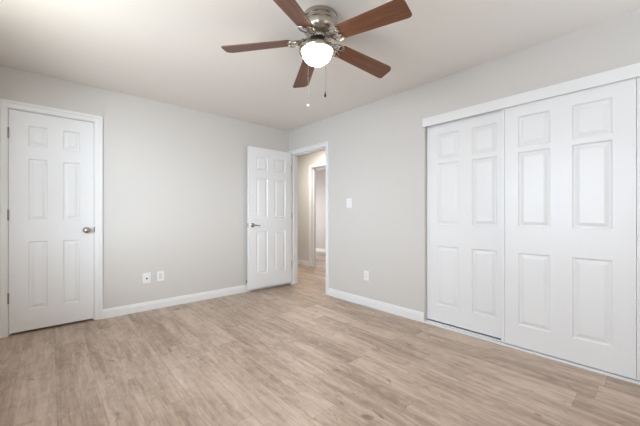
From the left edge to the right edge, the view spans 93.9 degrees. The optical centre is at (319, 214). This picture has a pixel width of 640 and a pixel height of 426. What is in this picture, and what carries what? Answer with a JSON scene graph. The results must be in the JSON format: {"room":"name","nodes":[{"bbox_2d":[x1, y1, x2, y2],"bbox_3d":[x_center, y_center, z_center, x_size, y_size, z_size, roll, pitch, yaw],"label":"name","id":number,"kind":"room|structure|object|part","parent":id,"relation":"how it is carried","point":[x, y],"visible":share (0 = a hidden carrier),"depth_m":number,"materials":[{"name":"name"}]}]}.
{"room":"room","nodes":[
{"label":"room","id":0,"kind":"room"},
{"bbox_2d":[0,65,288,308],"bbox_3d":[-1.918,-0.120,3.602,3.710,2.440,0.120,0,0,-42],"label":"wall","id":1,"kind":"structure","parent":0,"point":[175,177],"depth_m":3.58,"materials":[{"name":"grey paint"}]},
{"bbox_2d":[7,109,94,333],"bbox_3d":[-2.580,0.058,2.903,0.636,2.040,0.109,0,0,-42],"label":"door","id":2,"kind":"structure","parent":1,"relation":"in","point":[50,213],"depth_m":2.89,"materials":[{"name":"white wood"}]},
{"bbox_3d":[-2.384,0.156,3.056,0.064,0.064,0.074,0,0,-42],"label":"knob","id":3,"kind":"part","parent":2,"relation":"part of","materials":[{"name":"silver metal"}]},
{"bbox_2d":[0,99,102,337],"bbox_3d":[-2.626,0.030,2.953,0.766,2.139,0.137,0,0,-42],"label":"door frame","id":4,"kind":"structure","parent":1,"relation":"attached to","point":[5,105],"depth_m":2.81,"materials":[{"name":"white wood"}]},
{"bbox_2d":[143,272,150,283],"bbox_3d":[-1.993,0.726,3.441,0.082,0.118,0.019,0,0,-42],"label":"outlet","id":5,"kind":"object","parent":1,"relation":"attached to","point":[146,276],"visible":1,"depth_m":3.44,"materials":[{"name":"white plastic"}]},
{"bbox_2d":[157,271,163,280],"bbox_3d":[-1.889,0.723,3.542,0.078,0.116,0.008,0,0,-42],"label":"wall outlet","id":6,"kind":"object","parent":1,"relation":"attached to","point":[160,274],"visible":1,"depth_m":3.54,"materials":[{"name":"white plastic"}]},
{"bbox_2d":[103,283,288,318],"bbox_3d":[-1.404,1.050,3.974,2.413,0.100,0.014,0,0,-42],"label":"baseboard","id":7,"kind":"structure","parent":1,"relation":"attached to","point":[150,305],"depth_m":3.63,"materials":[{"name":"white wood"}]},
{"bbox_2d":[247,146,291,289],"bbox_3d":[-0.732,0.041,4.472,0.759,2.030,0.120,0,0,-42],"label":"door","id":8,"kind":"structure","parent":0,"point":[269,214],"depth_m":4.42,"materials":[{"name":"white wood"}]},
{"bbox_2d":[298,149,325,260],"bbox_3d":[0.144,-0.120,6.117,0.120,2.440,5.100,0,0,-42],"label":"wall","id":9,"kind":"structure","parent":0,"point":[305,160],"depth_m":6.57,"materials":[{"name":"white paint"}]},
{"bbox_2d":[298,259,308,265],"bbox_3d":[-0.928,1.050,7.208,0.014,0.100,2.045,0,0,-42],"label":"baseboard","id":10,"kind":"structure","parent":9,"relation":"attached to","point":[302,262],"depth_m":6.57,"materials":[{"name":"white wood"}]},
{"bbox_2d":[309,162,325,265],"bbox_3d":[0.105,0.013,6.160,0.154,2.173,0.871,0,0,-42],"label":"door frame","id":11,"kind":"structure","parent":9,"relation":"attached to","point":[312,168],"depth_m":6.42,"materials":[{"name":"white wood"}]},
{"bbox_2d":[0,251,639,425],"bbox_3d":[0.075,1.150,3.802,7.200,0.100,9.450,0,0,-42],"label":"floor","id":12,"kind":"structure","parent":0,"point":[297,354],"depth_m":2.10,"materials":[{"name":"beige laminate"}]},
{"bbox_2d":[424,319,639,384],"bbox_3d":[1.614,1.090,2.523,0.120,0.020,1.522,0,0,-42],"label":"closet track","id":13,"kind":"object","parent":12,"relation":"on","point":[471,333],"visible":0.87,"depth_m":2.46,"materials":[{"name":"white metal"}]},
{"bbox_2d":[427,109,500,337],"bbox_3d":[1.393,0.069,2.793,0.039,1.994,0.817,0,0,-42],"label":"door","id":14,"kind":"structure","parent":13,"relation":"on","point":[464,154],"depth_m":2.80,"materials":[{"name":"white wood"}]},
{"bbox_2d":[501,77,639,380],"bbox_3d":[1.827,0.075,2.251,0.039,2.006,0.817,0,0,-42],"label":"door","id":15,"kind":"structure","parent":13,"relation":"on","point":[568,161],"depth_m":2.20,"materials":[{"name":"white wood"}]},
{"bbox_2d":[0,0,639,170],"bbox_3d":[0.075,-1.390,3.802,7.200,0.100,9.450,0,0,-42],"label":"ceiling","id":16,"kind":"structure","parent":0,"point":[171,52],"depth_m":2.35,"materials":[{"name":"white paint"}]},
{"bbox_2d":[221,0,411,106],"bbox_3d":[0.014,-1.015,2.017,1.240,0.650,1.238,0,0,-42],"label":"ceiling fan","id":17,"kind":"object","parent":16,"relation":"hanging from","point":[319,23],"visible":1,"depth_m":1.93,"materials":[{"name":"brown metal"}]},
{"bbox_3d":[-0.427,-1.156,2.050,0.476,0.006,0.140,-4,12,4],"label":"blade","id":18,"kind":"part","parent":17,"relation":"part of","materials":[{"name":"brown wood"}]},
{"bbox_3d":[-0.173,-1.151,1.642,0.140,0.006,0.476,14,10,21],"label":"blade","id":19,"kind":"part","parent":17,"relation":"part of","materials":[{"name":"brown wood"}]},
{"bbox_3d":[-0.118,-1.149,2.417,0.140,0.006,0.476,-12,-2,-15],"label":"blade","id":20,"kind":"part","parent":17,"relation":"part of","materials":[{"name":"brown wood"}]},
{"bbox_3d":[-0.021,-1.058,2.020,0.201,0.088,0.201,0,0,-42],"label":"lamp shade","id":21,"kind":"part","parent":17,"relation":"part of","materials":[{"name":"white glass"}]},
{"bbox_3d":[-0.019,-1.178,2.020,0.100,0.020,0.100,0,0,-42],"label":"motor plate","id":22,"kind":"part","parent":17,"relation":"part of","materials":[{"name":"grey metal"}]},
{"bbox_3d":[0.327,-1.140,2.236,0.476,0.006,0.140,7,-15,-32],"label":"blade","id":23,"kind":"part","parent":17,"relation":"part of","materials":[{"name":"brown wood"}]},
{"bbox_3d":[0.293,-1.141,1.757,0.476,0.006,0.140,7,-9,40],"label":"blade","id":24,"kind":"part","parent":17,"relation":"part of","materials":[{"name":"brown wood"}]},
{"bbox_2d":[316,169,325,248],"bbox_3d":[0.404,-0.120,7.293,1.840,2.440,4.500,0,0,-42],"label":"wall","id":25,"kind":"structure","parent":0,"point":[321,174],"depth_m":8.92,"materials":[{"name":"grey paint"}]},
{"bbox_2d":[316,248,325,252],"bbox_3d":[1.008,1.050,7.837,0.014,0.100,4.300,0,0,-42],"label":"baseboard","id":26,"kind":"structure","parent":25,"relation":"attached to","point":[317,249],"depth_m":8.93,"materials":[{"name":"white wood"}]},
{"bbox_2d":[289,9,639,320],"bbox_3d":[0.422,-0.120,3.865,0.120,2.440,8.820,0,0,-42],"label":"wall","id":27,"kind":"structure","parent":0,"point":[378,149],"depth_m":3.24,"materials":[{"name":"grey paint"}]},
{"bbox_2d":[288,141,328,294],"bbox_3d":[-0.142,0.042,4.492,0.154,2.116,0.930,0,0,-42],"label":"door frame","id":28,"kind":"structure","parent":27,"relation":"attached to","point":[324,145],"depth_m":4.75,"materials":[{"name":"white wood"}]},
{"bbox_2d":[347,198,351,207],"bbox_3d":[0.372,-0.152,3.825,0.008,0.120,0.088,0,0,-42],"label":"light switch","id":29,"kind":"object","parent":27,"relation":"attached to","point":[349,200],"visible":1,"depth_m":3.81,"materials":[{"name":"white plastic"}]},
{"bbox_2d":[364,270,368,280],"bbox_3d":[0.560,0.732,3.615,0.010,0.116,0.072,0,0,-42],"label":"wall outlet","id":30,"kind":"object","parent":27,"relation":"attached to","point":[366,273],"visible":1,"depth_m":3.61,"materials":[{"name":"white plastic"}]},
{"bbox_2d":[328,288,423,322],"bbox_3d":[0.591,1.050,3.577,0.014,0.100,1.410,0,0,-42],"label":"baseboard","id":31,"kind":"structure","parent":27,"relation":"attached to","point":[415,315],"depth_m":3.46,"materials":[{"name":"white wood"}]},
{"bbox_2d":[422,63,639,127],"bbox_3d":[1.625,-0.940,2.499,0.120,0.087,1.600,0,0,-42],"label":"trim","id":32,"kind":"structure","parent":27,"relation":"attached to","point":[632,71],"depth_m":2.30,"materials":[{"name":"white wood"}]},
{"bbox_2d":[636,78,636,349],"bbox_3d":[2.396,-0.120,2.278,0.690,2.440,3.820,0,0,-42],"label":"wall","id":33,"kind":"structure","parent":0,"point":[636,78],"depth_m":2.44,"materials":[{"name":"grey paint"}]}
]}

